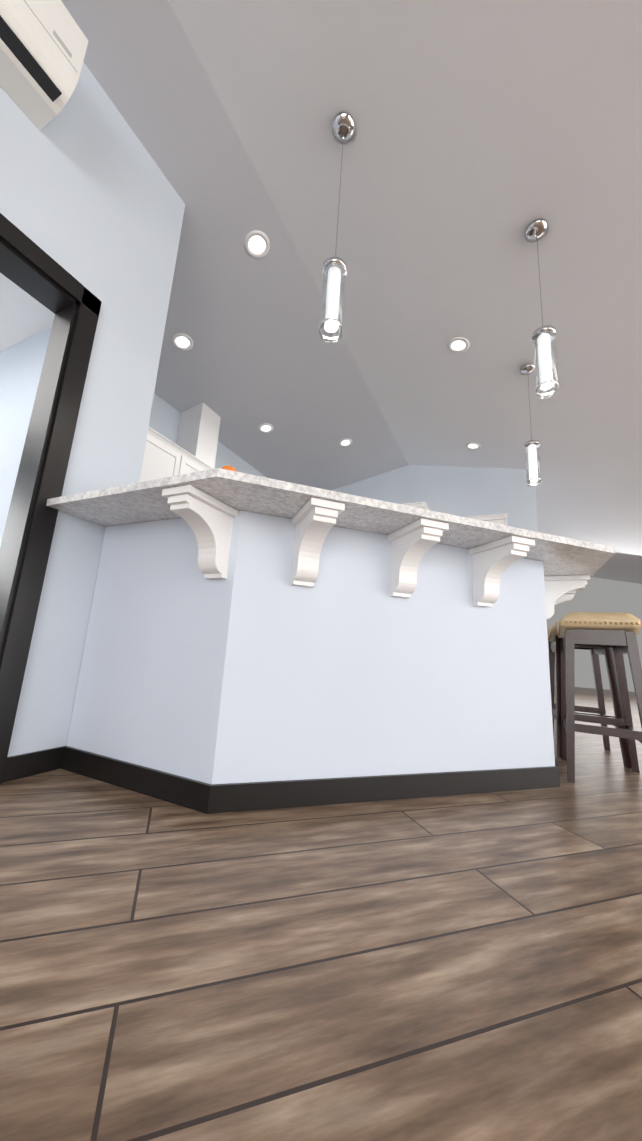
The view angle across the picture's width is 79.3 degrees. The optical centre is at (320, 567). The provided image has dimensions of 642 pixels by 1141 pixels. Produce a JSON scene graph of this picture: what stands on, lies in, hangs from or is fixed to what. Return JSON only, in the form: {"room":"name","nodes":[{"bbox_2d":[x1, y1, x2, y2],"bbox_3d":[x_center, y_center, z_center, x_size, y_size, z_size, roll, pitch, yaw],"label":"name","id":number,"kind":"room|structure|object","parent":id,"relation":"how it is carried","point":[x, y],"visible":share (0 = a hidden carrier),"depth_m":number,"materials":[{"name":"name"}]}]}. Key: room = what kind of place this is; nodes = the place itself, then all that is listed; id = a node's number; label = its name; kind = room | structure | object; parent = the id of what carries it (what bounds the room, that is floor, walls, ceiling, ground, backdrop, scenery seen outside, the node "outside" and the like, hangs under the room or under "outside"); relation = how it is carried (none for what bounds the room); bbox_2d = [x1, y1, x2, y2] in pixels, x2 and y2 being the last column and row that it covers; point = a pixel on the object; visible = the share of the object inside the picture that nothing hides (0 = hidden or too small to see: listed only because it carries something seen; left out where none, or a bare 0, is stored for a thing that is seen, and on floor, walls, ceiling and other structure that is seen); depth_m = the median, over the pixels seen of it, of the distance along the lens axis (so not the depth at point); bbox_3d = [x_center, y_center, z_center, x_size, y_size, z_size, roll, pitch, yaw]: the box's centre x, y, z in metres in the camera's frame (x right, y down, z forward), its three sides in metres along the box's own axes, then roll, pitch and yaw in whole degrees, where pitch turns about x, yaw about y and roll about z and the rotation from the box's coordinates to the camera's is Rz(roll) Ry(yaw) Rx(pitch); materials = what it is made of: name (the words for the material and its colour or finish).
{"room":"kitchen","nodes":[
{"label":"kitchen","id":0,"kind":"room"},
{"bbox_2d":[0,326,51,545],"bbox_3d":[-2.625,-0.837,2.856,3.390,3.600,0.150,-2,-13,26],"label":"wall","id":1,"kind":"structure","parent":0,"point":[21,375],"depth_m":2.48,"materials":[{"name":"paint"}]},
{"bbox_2d":[0,273,54,351],"bbox_3d":[-3.085,-1.816,1.969,3.390,0.100,2.510,-2,-13,26],"label":"ceiling","id":2,"kind":"structure","parent":0,"point":[24,315],"depth_m":2.45,"materials":[{"name":"paint"}]},
{"bbox_2d":[0,62,184,756],"bbox_3d":[-2.904,-1.810,-1.764,0.150,3.600,8.920,-2,-13,26],"label":"wall","id":3,"kind":"structure","parent":0,"point":[91,201],"depth_m":1.82,"materials":[{"name":"paint"}]},
{"bbox_2d":[2,746,65,782],"bbox_3d":[-1.362,0.976,2.557,5.504,0.085,19.000,-2,-13,26],"label":"baseboard","id":4,"kind":"structure","parent":3,"relation":"attached to","point":[29,764],"depth_m":1.53,"materials":[{"name":"black wood"}]},
{"bbox_2d":[0,0,87,129],"bbox_3d":[-1.303,-2.145,1.175,0.226,0.365,1.040,-2,-13,26],"label":"air conditioner","id":5,"kind":"object","parent":3,"relation":"attached to","point":[43,45],"visible":1,"depth_m":1.50,"materials":[{"name":"white plastic"}]},
{"bbox_2d":[0,213,101,783],"bbox_3d":[-1.642,-0.451,0.774,0.186,2.120,2.070,-2,-13,26],"label":"trim","id":6,"kind":"structure","parent":3,"relation":"attached to","point":[29,266],"depth_m":1.62,"materials":[{"name":"black wood"}]},
{"bbox_2d":[0,347,266,477],"bbox_3d":[-1.371,-0.416,4.522,0.150,3.600,4.330,-2,-13,26],"label":"wall","id":7,"kind":"structure","parent":0,"point":[164,421],"depth_m":4.04,"materials":[{"name":"paint"}]},
{"bbox_2d":[139,427,213,481],"bbox_3d":[-1.493,-0.772,3.651,0.403,1.150,2.236,-2,-13,26],"label":"upper cabinet","id":8,"kind":"object","parent":7,"relation":"attached to","point":[164,457],"visible":0.04,"depth_m":3.50,"materials":[{"name":"white wood"}]},
{"bbox_2d":[176,402,220,467],"bbox_3d":[-1.325,-1.373,4.166,0.297,0.643,0.285,-2,-13,26],"label":"enclosure","id":9,"kind":"object","parent":7,"relation":"attached to","point":[198,431],"visible":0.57,"depth_m":4.07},
{"bbox_2d":[61,0,408,489],"bbox_3d":[-1.187,-2.047,3.187,2.240,0.568,19.000,-2,-13,26],"label":"ceiling","id":10,"kind":"structure","parent":0,"point":[252,359],"depth_m":3.02,"materials":[{"name":"paint"}]},
{"bbox_2d":[172,333,192,350],"bbox_3d":[-1.190,-1.938,3.334,0.174,0.040,0.176,-2,-13,26],"label":"recessed light","id":11,"kind":"object","parent":10,"relation":"in","point":[182,341],"visible":1,"depth_m":3.33,"materials":[{"name":"white"}]},
{"bbox_2d":[244,230,269,257],"bbox_3d":[-0.441,-2.227,2.674,0.174,0.040,0.176,-2,-13,26],"label":"recessed light","id":12,"kind":"object","parent":10,"relation":"in","point":[256,243],"visible":1,"depth_m":2.67,"materials":[{"name":"white"}]},
{"bbox_2d":[259,423,273,432],"bbox_3d":[-0.646,-1.640,4.567,0.174,0.040,0.176,-2,-13,26],"label":"recessed light","id":13,"kind":"object","parent":10,"relation":"in","point":[266,428],"visible":1,"depth_m":4.57,"materials":[{"name":"white"}]},
{"bbox_2d":[339,438,351,446],"bbox_3d":[0.322,-1.621,5.036,0.174,0.040,0.176,-2,-13,26],"label":"recessed light","id":14,"kind":"object","parent":10,"relation":"in","point":[346,442],"visible":1,"depth_m":5.04,"materials":[{"name":"white"}]},
{"bbox_2d":[0,685,641,1140],"bbox_3d":[0.236,1.007,1.773,18.000,0.100,19.000,-2,-13,26],"label":"floor","id":15,"kind":"structure","parent":0,"point":[458,967],"depth_m":0.70,"materials":[{"name":"brown wood"}]},
{"bbox_2d":[61,494,517,813],"bbox_3d":[0.263,0.558,2.477,1.746,1.066,2.553,-2,-13,26],"label":"counter base","id":16,"kind":"object","parent":15,"relation":"on","point":[253,642],"depth_m":1.55,"materials":[{"name":"paint"}]},
{"bbox_2d":[46,468,614,571],"bbox_3d":[0.446,-0.007,2.405,2.176,0.029,2.870,-2,-13,26],"label":"countertop","id":17,"kind":"structure","parent":16,"relation":"on","point":[210,490],"depth_m":1.38,"materials":[{"name":"grey stone"}]},
{"bbox_2d":[221,465,236,471],"bbox_3d":[-0.381,-0.329,1.513,0.216,0.140,0.216,-2,-13,26],"label":"fruit bowl","id":18,"kind":"object","parent":17,"relation":"on","point":[228,467],"visible":0.04,"depth_m":1.50,"materials":[{"name":"orange"}]},
{"bbox_2d":[401,502,428,509],"bbox_3d":[0.871,0.464,5.032,1.095,2.355,0.842,-2,-13,26],"label":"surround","id":19,"kind":"object","parent":15,"relation":"on","point":[422,505],"visible":0.06,"depth_m":4.72,"materials":[{"name":"white wood"}]},
{"bbox_2d":[510,526,593,789],"bbox_3d":[1.118,0.526,2.068,0.150,1.066,2.553,-2,-13,26],"label":"counter base","id":20,"kind":"object","parent":15,"relation":"on","point":[547,570],"depth_m":1.86,"materials":[{"name":"paint"}]},
{"bbox_2d":[547,621,631,768],"bbox_3d":[1.711,0.788,2.557,0.359,0.822,0.499,-2,-13,25],"label":"stool","id":21,"kind":"object","parent":15,"relation":"on","point":[554,645],"visible":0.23,"depth_m":2.45,"materials":[{"name":"brown wood"}]},
{"bbox_2d":[555,612,641,782],"bbox_3d":[1.489,0.675,2.078,0.359,0.822,0.499,-3,-13,28],"label":"stool","id":22,"kind":"object","parent":15,"relation":"on","point":[617,632],"visible":1,"depth_m":1.97,"materials":[{"name":"brown wood"}]},
{"bbox_2d":[168,0,641,583],"bbox_3d":[4.139,-1.522,0.473,9.670,2.054,19.000,-2,-13,26],"label":"ceiling","id":23,"kind":"structure","parent":0,"point":[488,132],"depth_m":2.21,"materials":[{"name":"paint"}]},
{"bbox_2d":[319,112,355,342],"bbox_3d":[0.081,-1.655,1.864,0.120,1.242,0.120,-2,-13,26],"label":"pendant light","id":24,"kind":"object","parent":23,"relation":"hanging from","point":[334,271],"visible":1,"depth_m":1.77,"materials":[{"name":"white glass"}]},
{"bbox_2d":[448,337,469,352],"bbox_3d":[1.153,-1.860,3.245,0.174,0.040,0.176,-2,-13,26],"label":"recessed light","id":25,"kind":"object","parent":23,"relation":"in","point":[458,345],"visible":1,"depth_m":3.24,"materials":[{"name":"white"}]},
{"bbox_2d":[466,442,480,449],"bbox_3d":[1.883,-1.499,4.793,0.174,0.040,0.176,-2,-13,26],"label":"recessed light","id":26,"kind":"object","parent":23,"relation":"in","point":[473,446],"visible":1,"depth_m":4.79,"materials":[{"name":"white"}]},
{"bbox_2d":[520,364,541,486],"bbox_3d":[1.738,-1.183,3.209,0.120,1.062,0.120,-2,-13,26],"label":"pendant light","id":27,"kind":"object","parent":23,"relation":"hanging from","point":[531,446],"visible":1,"depth_m":3.13,"materials":[{"name":"white glass"}]},
{"bbox_2d":[525,219,558,397],"bbox_3d":[1.216,-1.437,2.136,0.120,1.062,0.120,-2,-13,26],"label":"pendant light","id":28,"kind":"object","parent":23,"relation":"hanging from","point":[542,337],"visible":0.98,"depth_m":2.06,"materials":[{"name":"white glass"}]},
{"bbox_2d":[331,465,537,531],"bbox_3d":[1.156,-0.042,5.581,3.470,3.600,0.150,-2,-13,26],"label":"wall","id":29,"kind":"structure","parent":0,"point":[466,491],"depth_m":5.36,"materials":[{"name":"paint"}]},
{"bbox_2d":[466,513,507,524],"bbox_3d":[1.888,-0.149,4.933,0.915,0.905,0.402,-2,-13,26],"label":"upper cabinet","id":30,"kind":"object","parent":29,"relation":"attached to","point":[501,519],"visible":0.15,"depth_m":4.73,"materials":[{"name":"white wood"}]}
]}

